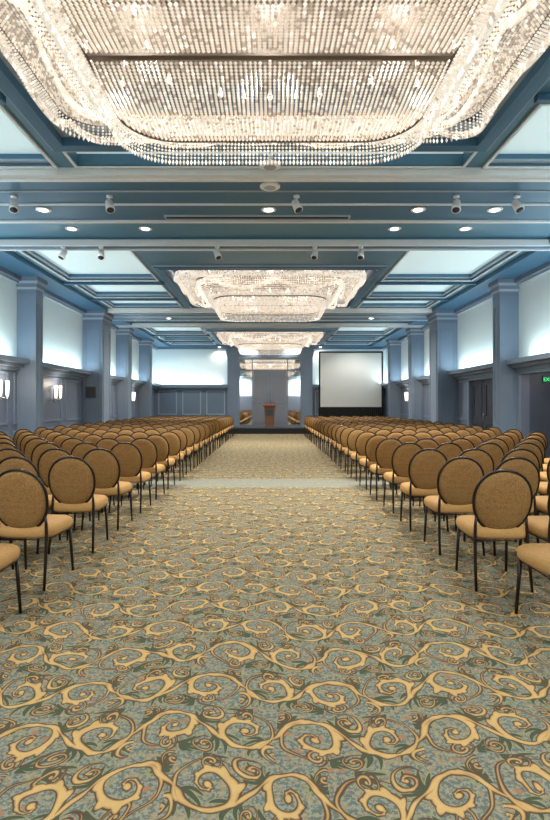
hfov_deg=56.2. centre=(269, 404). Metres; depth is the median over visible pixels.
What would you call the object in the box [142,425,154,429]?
banquet chair
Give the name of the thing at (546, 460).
banquet chair
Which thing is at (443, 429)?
banquet chair
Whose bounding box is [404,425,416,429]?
banquet chair
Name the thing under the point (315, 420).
banquet chair
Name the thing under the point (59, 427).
banquet chair
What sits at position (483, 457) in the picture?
banquet chair
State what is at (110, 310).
trim
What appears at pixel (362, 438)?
banquet chair
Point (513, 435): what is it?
banquet chair
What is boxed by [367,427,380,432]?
banquet chair
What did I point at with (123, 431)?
banquet chair
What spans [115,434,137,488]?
banquet chair
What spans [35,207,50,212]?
recessed light
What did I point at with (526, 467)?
banquet chair
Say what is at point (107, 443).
banquet chair
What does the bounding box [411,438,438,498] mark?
banquet chair
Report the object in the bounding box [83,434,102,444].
banquet chair
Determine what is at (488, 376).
trim
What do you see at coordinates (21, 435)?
banquet chair
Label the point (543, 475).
banquet chair
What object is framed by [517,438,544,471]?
banquet chair
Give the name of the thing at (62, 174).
trim
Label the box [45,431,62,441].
banquet chair
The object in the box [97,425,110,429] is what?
banquet chair
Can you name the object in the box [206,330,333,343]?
trim
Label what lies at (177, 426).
banquet chair
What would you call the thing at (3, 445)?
banquet chair
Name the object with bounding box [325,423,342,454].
banquet chair
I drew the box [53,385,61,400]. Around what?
wall sconce
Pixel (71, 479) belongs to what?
banquet chair
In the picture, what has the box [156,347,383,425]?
wall
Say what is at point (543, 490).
banquet chair
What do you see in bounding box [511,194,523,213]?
ceiling spotlight
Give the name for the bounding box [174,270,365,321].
chandelier
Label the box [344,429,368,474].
banquet chair
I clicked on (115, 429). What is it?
banquet chair
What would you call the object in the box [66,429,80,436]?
banquet chair
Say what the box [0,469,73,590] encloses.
banquet chair
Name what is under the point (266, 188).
grille
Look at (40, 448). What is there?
banquet chair
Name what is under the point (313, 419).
banquet chair
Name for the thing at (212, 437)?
banquet chair
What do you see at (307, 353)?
column
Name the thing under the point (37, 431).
banquet chair
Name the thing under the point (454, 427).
banquet chair
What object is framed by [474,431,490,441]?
banquet chair
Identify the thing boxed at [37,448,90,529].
banquet chair
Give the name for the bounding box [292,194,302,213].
ceiling spotlight
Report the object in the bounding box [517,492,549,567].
banquet chair
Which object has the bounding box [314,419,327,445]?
banquet chair
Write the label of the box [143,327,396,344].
trim
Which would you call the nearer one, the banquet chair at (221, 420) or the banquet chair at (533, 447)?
the banquet chair at (533, 447)
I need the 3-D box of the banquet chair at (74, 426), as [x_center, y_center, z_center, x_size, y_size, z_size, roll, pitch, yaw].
[-4.959,0.940,13.408,0.467,0.923,0.548,0,0,1]
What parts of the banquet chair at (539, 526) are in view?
seat, seat frame, frame, leg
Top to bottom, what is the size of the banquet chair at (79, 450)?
0.923 m
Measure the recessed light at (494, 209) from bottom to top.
0.020 m
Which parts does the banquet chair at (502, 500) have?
leg, leg, seat, seat frame, frame, backrest, leg, leg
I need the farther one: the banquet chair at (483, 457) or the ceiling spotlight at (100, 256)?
the ceiling spotlight at (100, 256)
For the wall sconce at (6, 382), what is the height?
0.420 m
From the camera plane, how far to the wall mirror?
26.76 m
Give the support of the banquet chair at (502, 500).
on the floor
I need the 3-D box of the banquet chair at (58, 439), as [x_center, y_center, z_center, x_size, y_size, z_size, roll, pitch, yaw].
[-3.433,0.940,8.786,0.467,0.923,0.548,0,0,-3]
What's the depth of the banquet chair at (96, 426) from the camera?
13.14 m
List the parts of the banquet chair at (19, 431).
backrest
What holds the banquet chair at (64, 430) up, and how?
on the floor
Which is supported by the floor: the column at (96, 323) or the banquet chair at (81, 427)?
the banquet chair at (81, 427)
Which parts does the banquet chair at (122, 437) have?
backrest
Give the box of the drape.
[318,408,383,416]
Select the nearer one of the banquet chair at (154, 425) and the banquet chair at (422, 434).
the banquet chair at (422, 434)
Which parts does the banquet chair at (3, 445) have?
backrest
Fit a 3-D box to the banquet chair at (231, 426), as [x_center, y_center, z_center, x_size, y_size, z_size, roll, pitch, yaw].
[-1.870,0.940,22.688,0.467,0.923,0.548,0,0,-2]
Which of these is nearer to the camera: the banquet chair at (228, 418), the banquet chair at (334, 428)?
the banquet chair at (334, 428)
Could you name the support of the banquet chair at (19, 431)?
on the floor
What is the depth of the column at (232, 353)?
26.58 m
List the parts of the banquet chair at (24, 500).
backrest, frame, leg, seat frame, seat, leg, leg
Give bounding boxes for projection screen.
[318,351,383,416]
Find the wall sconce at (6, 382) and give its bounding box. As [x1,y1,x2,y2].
[0,380,8,399]
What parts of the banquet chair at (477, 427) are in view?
backrest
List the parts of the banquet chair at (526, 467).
leg, frame, backrest, leg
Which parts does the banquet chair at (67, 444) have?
frame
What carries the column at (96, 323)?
attached to the wall at (62, 319)
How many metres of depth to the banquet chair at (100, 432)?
10.38 m
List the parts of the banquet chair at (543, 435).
frame, backrest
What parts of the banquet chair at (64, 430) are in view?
backrest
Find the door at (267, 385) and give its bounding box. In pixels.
[253,371,286,425]
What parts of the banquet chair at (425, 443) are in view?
backrest, frame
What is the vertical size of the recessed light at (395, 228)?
0.020 m
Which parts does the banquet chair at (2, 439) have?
backrest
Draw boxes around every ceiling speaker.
[259,152,280,170]
[260,182,279,190]
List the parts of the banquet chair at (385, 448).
leg, leg, seat, backrest, frame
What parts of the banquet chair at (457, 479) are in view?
leg, leg, seat, seat frame, backrest, frame, leg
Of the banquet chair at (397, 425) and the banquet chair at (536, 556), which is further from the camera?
the banquet chair at (397, 425)
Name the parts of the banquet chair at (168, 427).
backrest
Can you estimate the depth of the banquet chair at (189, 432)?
11.35 m
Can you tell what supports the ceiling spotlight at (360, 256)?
attached to the ceiling
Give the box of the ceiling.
[0,0,549,346]
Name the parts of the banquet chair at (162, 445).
backrest, frame, seat, leg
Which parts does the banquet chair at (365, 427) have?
backrest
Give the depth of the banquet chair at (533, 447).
6.63 m
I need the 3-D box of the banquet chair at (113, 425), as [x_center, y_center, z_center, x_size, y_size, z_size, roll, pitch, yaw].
[-3.932,0.940,13.437,0.467,0.923,0.548,0,0,-2]
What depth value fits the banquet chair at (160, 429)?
11.28 m
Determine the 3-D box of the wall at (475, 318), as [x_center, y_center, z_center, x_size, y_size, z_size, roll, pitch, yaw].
[5.900,-1.100,11.800,0.500,5.000,30.000,0,0,0]
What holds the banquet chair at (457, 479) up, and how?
on the floor
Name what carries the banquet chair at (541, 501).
on the floor
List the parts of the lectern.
panel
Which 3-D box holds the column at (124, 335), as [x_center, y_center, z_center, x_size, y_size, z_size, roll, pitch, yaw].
[-5.673,-0.800,20.150,0.555,4.400,0.650,0,0,0]
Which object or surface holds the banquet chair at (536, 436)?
on the floor
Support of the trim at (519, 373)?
attached to the wall at (475, 318)
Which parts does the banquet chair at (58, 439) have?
frame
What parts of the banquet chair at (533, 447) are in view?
frame, backrest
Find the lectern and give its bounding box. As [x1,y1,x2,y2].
[263,400,275,426]
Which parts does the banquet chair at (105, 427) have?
backrest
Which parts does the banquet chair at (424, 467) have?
leg, leg, seat frame, seat, backrest, frame, leg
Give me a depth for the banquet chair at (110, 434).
9.44 m
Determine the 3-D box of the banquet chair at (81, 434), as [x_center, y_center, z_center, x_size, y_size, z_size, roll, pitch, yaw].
[-3.430,0.940,9.728,0.467,0.923,0.548,0,0,1]
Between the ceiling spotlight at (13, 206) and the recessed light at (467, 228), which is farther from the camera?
the recessed light at (467, 228)
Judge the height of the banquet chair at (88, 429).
0.923 m
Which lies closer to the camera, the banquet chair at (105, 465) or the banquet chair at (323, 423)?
the banquet chair at (105, 465)
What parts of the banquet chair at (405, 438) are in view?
backrest, frame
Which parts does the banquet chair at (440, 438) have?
frame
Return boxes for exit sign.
[542,376,549,382]
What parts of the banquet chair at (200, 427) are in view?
backrest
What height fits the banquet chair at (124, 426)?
0.923 m
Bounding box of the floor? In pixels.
[0,434,549,819]
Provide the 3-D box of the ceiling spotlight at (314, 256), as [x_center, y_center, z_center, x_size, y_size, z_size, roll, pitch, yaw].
[0.845,-2.875,9.750,0.132,0.251,0.180,0,0,25]
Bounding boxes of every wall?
[0,266,159,437]
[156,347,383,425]
[381,261,549,437]
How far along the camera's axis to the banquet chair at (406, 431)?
10.33 m
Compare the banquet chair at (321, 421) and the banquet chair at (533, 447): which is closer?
the banquet chair at (533, 447)
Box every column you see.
[16,277,46,432]
[82,310,113,423]
[116,327,133,420]
[139,339,153,417]
[226,347,239,425]
[300,347,313,425]
[386,339,400,417]
[406,327,423,420]
[426,310,457,424]
[488,279,519,432]
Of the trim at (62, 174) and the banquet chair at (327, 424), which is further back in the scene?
the banquet chair at (327, 424)
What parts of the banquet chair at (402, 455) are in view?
leg, leg, seat, frame, backrest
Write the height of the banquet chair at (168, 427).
0.923 m
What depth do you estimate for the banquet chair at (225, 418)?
20.63 m
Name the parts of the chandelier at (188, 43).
ceiling frame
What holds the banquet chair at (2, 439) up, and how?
on the floor
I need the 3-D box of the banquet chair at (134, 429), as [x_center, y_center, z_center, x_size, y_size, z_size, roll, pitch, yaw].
[-2.897,0.940,11.555,0.467,0.923,0.548,0,0,-2]
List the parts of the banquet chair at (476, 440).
frame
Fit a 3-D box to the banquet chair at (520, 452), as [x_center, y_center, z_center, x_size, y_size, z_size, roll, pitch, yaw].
[2.800,0.940,5.959,0.467,0.923,0.548,0,0,3]
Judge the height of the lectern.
1.336 m
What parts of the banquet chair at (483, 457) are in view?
frame, backrest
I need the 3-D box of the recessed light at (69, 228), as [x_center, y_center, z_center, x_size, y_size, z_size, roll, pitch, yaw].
[-3.500,-3.110,9.100,0.236,0.020,0.236,0,0,0]
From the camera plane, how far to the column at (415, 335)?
19.90 m
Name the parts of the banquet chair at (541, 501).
seat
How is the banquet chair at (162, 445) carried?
on the floor
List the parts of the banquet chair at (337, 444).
backrest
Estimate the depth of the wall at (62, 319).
14.35 m
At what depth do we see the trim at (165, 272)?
11.56 m
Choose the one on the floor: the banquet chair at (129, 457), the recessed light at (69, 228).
the banquet chair at (129, 457)
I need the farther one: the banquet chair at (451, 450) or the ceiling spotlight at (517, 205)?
the ceiling spotlight at (517, 205)
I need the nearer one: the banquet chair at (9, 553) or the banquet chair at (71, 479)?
the banquet chair at (9, 553)
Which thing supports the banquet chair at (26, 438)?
on the floor
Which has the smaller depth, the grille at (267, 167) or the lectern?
the grille at (267, 167)
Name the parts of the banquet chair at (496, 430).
backrest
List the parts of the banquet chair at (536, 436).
frame, backrest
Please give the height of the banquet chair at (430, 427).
0.923 m
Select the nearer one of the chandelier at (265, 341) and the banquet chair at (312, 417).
the banquet chair at (312, 417)
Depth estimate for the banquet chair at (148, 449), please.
7.63 m
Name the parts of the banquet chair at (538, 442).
frame, backrest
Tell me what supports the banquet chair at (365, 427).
on the floor
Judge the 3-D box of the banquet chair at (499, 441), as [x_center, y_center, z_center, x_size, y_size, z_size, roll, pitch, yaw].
[3.324,0.940,7.822,0.467,0.923,0.548,0,0,4]
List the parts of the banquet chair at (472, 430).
backrest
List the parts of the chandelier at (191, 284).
ceiling frame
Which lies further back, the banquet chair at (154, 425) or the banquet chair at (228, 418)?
the banquet chair at (228, 418)
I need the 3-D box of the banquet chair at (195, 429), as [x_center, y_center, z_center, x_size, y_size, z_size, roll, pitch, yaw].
[-1.886,0.940,12.489,0.467,0.923,0.548,0,0,-2]
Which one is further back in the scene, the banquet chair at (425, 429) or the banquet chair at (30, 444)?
the banquet chair at (425, 429)
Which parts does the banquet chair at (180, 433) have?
backrest, frame, seat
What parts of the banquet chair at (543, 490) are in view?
seat, frame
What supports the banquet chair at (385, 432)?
on the floor
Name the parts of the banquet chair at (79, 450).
backrest, frame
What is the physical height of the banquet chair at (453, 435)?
0.923 m
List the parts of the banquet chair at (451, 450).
backrest, frame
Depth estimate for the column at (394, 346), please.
23.40 m
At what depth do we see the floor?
2.84 m
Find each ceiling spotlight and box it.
[9,194,18,212]
[58,246,67,259]
[97,246,103,259]
[105,194,114,213]
[214,246,221,259]
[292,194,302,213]
[311,246,317,259]
[357,246,363,259]
[451,194,460,212]
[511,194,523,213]
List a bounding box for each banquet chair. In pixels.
[0,434,14,441]
[0,437,17,447]
[0,442,18,449]
[0,448,26,460]
[0,456,60,553]
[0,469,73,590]
[0,521,13,569]
[0,543,21,613]
[13,429,31,442]
[16,431,34,450]
[20,434,41,453]
[24,438,47,460]
[31,442,60,466]
[34,427,47,434]
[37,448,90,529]
[39,429,53,438]
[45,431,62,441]
[48,456,107,553]
[51,434,71,446]
[53,425,65,431]
[60,427,73,433]
[60,437,83,453]
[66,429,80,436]
[69,424,79,428]
[70,442,114,512]
[74,431,90,439]
[75,425,87,430]
[81,448,132,530]
[83,427,95,432]
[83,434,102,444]
[89,424,100,428]
[91,429,106,435]
[96,437,131,499]
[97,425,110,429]
[102,431,118,438]
[107,427,121,432]
[108,442,150,512]
[110,424,121,427]
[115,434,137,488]
[118,429,133,434]
[120,425,132,429]
[128,437,164,499]
[131,427,145,431]
[131,431,150,480]
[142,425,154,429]
[143,434,174,489]
[144,429,160,434]
[152,424,163,427]
[155,427,174,468]
[157,431,183,480]
[164,425,181,463]
[166,429,190,473]
[172,424,187,459]
[175,427,197,468]
[185,425,201,463]
[191,424,206,459]
[198,421,214,452]
[198,423,210,455]
[202,420,217,449]
[207,420,220,447]
[213,419,222,443]
[214,418,225,442]
[218,417,228,439]
[220,416,230,438]
[220,418,227,440]
[224,416,233,435]
[226,416,232,435]
[305,416,315,436]
[306,416,316,438]
[308,417,316,439]
[310,418,316,440]
[311,418,322,443]
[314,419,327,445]
[316,420,327,447]
[319,421,333,449]
[322,422,338,452]
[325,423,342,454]
[330,424,342,459]
[334,425,353,463]
[338,427,359,468]
[344,423,358,454]
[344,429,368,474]
[350,431,378,480]
[354,424,363,428]
[355,425,371,463]
[359,434,391,489]
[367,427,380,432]
[369,429,390,474]
[370,438,404,499]
[381,425,393,430]
[383,442,424,513]
[387,431,403,438]
[389,434,418,489]
[391,427,404,431]
[394,424,405,427]
[400,448,448,531]
[401,429,416,434]
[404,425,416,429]
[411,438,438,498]
[414,431,432,438]
[415,424,426,427]
[415,427,429,431]
[419,442,462,513]
[423,457,484,555]
[427,425,438,429]
[427,429,442,435]
[432,434,451,444]
[434,424,445,428]
[439,427,452,432]
[443,431,461,439]
[443,448,494,530]
[448,425,460,431]
[450,438,474,450]
[455,429,470,436]
[455,469,533,592]
[456,424,467,428]
[462,434,482,447]
[464,427,477,433]
[471,425,483,430]
[472,442,504,513]
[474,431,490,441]
[481,429,496,437]
[482,438,508,453]
[487,427,501,434]
[493,434,514,450]
[493,457,539,555]
[500,448,539,515]
[502,431,519,445]
[506,429,522,440]
[512,442,542,495]
[515,543,549,613]
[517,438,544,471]
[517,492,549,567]
[522,434,545,463]
[524,481,549,542]
[527,431,547,457]
[529,460,549,515]
[540,472,547,481]
[543,464,547,471]
[544,458,549,463]
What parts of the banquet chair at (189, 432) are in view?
backrest, frame, seat, leg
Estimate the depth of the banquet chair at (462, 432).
10.31 m
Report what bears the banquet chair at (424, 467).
on the floor
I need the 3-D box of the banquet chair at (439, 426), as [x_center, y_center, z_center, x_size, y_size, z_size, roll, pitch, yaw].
[4.343,0.940,13.362,0.467,0.923,0.548,0,0,4]
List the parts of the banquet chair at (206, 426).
backrest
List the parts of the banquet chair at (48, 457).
backrest, frame, leg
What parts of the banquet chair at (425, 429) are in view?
backrest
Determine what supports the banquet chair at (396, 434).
on the floor
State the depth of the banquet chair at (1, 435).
8.54 m
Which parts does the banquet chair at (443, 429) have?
backrest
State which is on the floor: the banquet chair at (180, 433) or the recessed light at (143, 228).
the banquet chair at (180, 433)
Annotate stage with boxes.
[226,426,312,433]
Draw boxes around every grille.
[264,165,275,169]
[264,186,275,190]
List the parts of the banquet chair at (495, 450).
frame, backrest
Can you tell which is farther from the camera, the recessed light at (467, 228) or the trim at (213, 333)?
the trim at (213, 333)
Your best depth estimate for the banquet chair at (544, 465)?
7.77 m
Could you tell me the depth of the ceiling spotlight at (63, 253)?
9.72 m
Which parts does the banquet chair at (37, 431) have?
backrest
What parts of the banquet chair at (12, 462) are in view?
backrest, frame, leg, seat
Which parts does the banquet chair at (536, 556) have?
leg, seat, seat frame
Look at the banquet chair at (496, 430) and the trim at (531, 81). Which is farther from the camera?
the banquet chair at (496, 430)
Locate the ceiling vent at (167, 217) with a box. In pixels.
[164,215,350,219]
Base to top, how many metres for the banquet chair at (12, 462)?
0.923 m
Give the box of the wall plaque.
[85,387,95,397]
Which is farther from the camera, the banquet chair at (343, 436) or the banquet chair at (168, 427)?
the banquet chair at (168, 427)
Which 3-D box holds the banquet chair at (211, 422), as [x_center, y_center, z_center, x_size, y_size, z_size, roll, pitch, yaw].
[-1.888,0.940,16.218,0.467,0.923,0.548,0,0,4]
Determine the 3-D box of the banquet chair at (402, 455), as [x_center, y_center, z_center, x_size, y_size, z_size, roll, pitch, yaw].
[1.791,0.940,6.890,0.467,0.923,0.548,0,0,-2]
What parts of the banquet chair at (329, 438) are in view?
backrest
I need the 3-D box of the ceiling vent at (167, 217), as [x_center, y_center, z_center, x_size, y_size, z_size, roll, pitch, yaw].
[-0.200,-2.987,8.200,2.950,0.025,0.160,0,0,0]
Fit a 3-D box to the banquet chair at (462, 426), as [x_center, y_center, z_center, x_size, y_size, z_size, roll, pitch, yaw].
[4.881,0.940,13.356,0.467,0.923,0.548,0,0,2]
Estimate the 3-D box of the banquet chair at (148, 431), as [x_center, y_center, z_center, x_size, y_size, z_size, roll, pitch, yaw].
[-2.387,0.940,10.648,0.467,0.923,0.548,0,0,2]
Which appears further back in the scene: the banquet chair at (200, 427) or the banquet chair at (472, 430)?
the banquet chair at (200, 427)
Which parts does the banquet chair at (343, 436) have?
leg, seat, backrest, frame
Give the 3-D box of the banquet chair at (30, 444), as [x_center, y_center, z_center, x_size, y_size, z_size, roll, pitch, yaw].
[-3.427,0.940,7.842,0.467,0.923,0.548,0,0,0]
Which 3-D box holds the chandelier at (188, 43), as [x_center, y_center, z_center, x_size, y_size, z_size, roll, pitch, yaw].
[0.000,-2.977,3.930,4.576,1.146,3.816,0,0,0]
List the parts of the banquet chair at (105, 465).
leg, backrest, frame, seat, leg, leg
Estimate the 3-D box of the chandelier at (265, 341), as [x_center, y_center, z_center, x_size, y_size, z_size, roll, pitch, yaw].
[0.000,-2.977,23.530,4.576,1.146,3.816,0,0,0]
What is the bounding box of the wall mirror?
[239,358,300,424]
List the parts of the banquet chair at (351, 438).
leg, seat, backrest, frame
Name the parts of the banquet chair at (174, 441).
frame, backrest, seat, leg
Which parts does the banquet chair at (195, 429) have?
backrest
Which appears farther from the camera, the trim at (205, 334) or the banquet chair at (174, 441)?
the trim at (205, 334)
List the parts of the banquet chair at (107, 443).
backrest, frame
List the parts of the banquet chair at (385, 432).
backrest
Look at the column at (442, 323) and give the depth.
16.35 m
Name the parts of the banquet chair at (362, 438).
leg, seat, backrest, frame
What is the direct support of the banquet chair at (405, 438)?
on the floor
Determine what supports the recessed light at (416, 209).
in the ceiling
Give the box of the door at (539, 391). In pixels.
[530,372,549,457]
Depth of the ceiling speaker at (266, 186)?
6.99 m
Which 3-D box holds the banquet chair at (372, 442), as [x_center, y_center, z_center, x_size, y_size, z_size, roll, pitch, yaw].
[1.780,0.940,8.719,0.467,0.923,0.548,0,0,-3]
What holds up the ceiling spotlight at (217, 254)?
attached to the ceiling
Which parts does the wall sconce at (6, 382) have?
lamp shade, lamp shade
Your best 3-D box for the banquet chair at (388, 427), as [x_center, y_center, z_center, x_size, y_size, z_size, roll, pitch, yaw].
[2.803,0.940,12.454,0.467,0.923,0.548,0,0,3]
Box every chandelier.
[0,0,549,165]
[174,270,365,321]
[217,332,322,354]
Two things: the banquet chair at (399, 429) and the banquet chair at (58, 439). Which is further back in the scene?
the banquet chair at (399, 429)
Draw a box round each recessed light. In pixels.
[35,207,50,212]
[65,226,78,230]
[139,226,151,230]
[261,207,275,212]
[388,226,400,230]
[410,207,425,212]
[458,226,471,230]
[487,207,502,212]
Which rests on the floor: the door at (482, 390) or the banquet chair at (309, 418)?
the banquet chair at (309, 418)
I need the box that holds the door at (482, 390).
[472,378,492,428]
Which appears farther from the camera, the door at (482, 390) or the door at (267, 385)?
the door at (267, 385)
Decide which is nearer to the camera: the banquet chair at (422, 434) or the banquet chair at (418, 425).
the banquet chair at (422, 434)
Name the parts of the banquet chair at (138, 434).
backrest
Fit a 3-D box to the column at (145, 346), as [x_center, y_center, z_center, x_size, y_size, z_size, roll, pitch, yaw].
[-5.673,-0.800,23.650,0.555,4.400,0.650,0,0,0]
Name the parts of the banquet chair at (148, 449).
backrest, frame, seat, leg, leg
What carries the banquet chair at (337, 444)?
on the floor
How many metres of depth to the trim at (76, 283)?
12.95 m
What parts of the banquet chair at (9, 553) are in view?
seat frame, seat, leg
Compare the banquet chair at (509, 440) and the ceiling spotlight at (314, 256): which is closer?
the banquet chair at (509, 440)
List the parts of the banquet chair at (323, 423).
backrest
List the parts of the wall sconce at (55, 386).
lamp shade, lamp shade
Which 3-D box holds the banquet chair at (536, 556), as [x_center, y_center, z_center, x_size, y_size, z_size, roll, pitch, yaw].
[1.867,0.940,3.212,0.467,0.923,0.548,0,0,-2]
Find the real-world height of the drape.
0.690 m
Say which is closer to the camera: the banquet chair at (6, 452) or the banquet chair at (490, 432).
the banquet chair at (6, 452)
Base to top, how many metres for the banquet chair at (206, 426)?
0.923 m
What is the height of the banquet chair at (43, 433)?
0.923 m
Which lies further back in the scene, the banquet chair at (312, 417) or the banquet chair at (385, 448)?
the banquet chair at (312, 417)
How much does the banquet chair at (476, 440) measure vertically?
0.923 m
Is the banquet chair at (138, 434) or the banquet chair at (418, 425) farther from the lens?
the banquet chair at (418, 425)
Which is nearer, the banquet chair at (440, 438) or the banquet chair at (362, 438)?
the banquet chair at (440, 438)
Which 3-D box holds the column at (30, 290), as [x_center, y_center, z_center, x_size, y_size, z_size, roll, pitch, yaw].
[-5.688,-0.800,12.290,0.525,4.400,0.530,0,0,0]
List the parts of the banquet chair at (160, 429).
backrest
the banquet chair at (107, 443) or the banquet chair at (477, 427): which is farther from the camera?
the banquet chair at (477, 427)
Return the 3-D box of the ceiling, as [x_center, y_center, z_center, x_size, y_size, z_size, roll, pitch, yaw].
[0.000,-3.325,11.800,12.300,0.650,30.400,0,0,0]
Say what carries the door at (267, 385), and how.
in the wall at (192, 381)
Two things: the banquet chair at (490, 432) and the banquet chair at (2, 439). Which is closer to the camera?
the banquet chair at (2, 439)
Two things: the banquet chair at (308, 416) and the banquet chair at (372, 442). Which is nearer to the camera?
the banquet chair at (372, 442)
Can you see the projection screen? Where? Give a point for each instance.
(350, 382)
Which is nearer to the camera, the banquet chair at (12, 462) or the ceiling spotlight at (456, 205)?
the banquet chair at (12, 462)
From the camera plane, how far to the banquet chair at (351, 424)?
14.02 m
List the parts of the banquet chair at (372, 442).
leg, seat, backrest, frame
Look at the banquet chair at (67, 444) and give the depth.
7.60 m
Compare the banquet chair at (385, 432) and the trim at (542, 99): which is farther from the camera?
the banquet chair at (385, 432)
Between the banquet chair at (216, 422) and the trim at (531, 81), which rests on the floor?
the banquet chair at (216, 422)
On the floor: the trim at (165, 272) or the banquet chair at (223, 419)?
the banquet chair at (223, 419)
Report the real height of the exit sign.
0.160 m
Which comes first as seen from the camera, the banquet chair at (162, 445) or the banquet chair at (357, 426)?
the banquet chair at (162, 445)
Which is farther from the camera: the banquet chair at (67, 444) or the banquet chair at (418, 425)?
the banquet chair at (418, 425)
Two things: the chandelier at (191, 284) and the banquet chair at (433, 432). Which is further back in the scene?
the chandelier at (191, 284)
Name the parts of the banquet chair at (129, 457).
leg, backrest, frame, seat, leg, leg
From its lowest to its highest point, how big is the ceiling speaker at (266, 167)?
0.242 m
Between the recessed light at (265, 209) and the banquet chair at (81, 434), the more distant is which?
the banquet chair at (81, 434)
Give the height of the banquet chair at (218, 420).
0.923 m
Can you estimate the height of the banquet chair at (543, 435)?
0.923 m
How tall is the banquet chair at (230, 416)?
0.923 m
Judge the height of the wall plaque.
0.360 m
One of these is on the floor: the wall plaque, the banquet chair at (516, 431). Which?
the banquet chair at (516, 431)
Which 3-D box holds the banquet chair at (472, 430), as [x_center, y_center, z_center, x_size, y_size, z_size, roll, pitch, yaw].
[4.360,0.940,11.525,0.467,0.923,0.548,0,0,-2]
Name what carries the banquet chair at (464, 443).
on the floor
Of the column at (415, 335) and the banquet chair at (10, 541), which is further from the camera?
the column at (415, 335)
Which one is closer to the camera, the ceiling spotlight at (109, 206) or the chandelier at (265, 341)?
the ceiling spotlight at (109, 206)
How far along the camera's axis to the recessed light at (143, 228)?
9.07 m
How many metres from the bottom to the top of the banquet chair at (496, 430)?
0.923 m
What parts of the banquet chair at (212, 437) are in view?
backrest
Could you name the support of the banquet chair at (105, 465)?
on the floor
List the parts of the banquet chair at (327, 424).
backrest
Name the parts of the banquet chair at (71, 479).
leg, leg, backrest, frame, seat frame, seat, leg, leg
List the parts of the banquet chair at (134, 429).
backrest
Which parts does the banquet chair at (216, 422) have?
backrest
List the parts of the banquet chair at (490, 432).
backrest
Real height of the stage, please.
0.320 m
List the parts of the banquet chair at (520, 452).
frame, backrest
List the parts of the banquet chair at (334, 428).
backrest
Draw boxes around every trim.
[0,21,549,151]
[0,93,549,168]
[0,167,549,250]
[19,251,520,308]
[107,308,432,326]
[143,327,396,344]
[152,265,387,306]
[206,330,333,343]
[467,375,492,426]
[517,367,549,431]
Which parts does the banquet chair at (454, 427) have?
backrest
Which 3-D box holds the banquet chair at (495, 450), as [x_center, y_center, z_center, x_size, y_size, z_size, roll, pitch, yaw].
[2.816,0.940,6.880,0.467,0.923,0.548,0,0,-2]
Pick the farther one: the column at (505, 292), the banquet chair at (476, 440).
the column at (505, 292)
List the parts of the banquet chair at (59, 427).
backrest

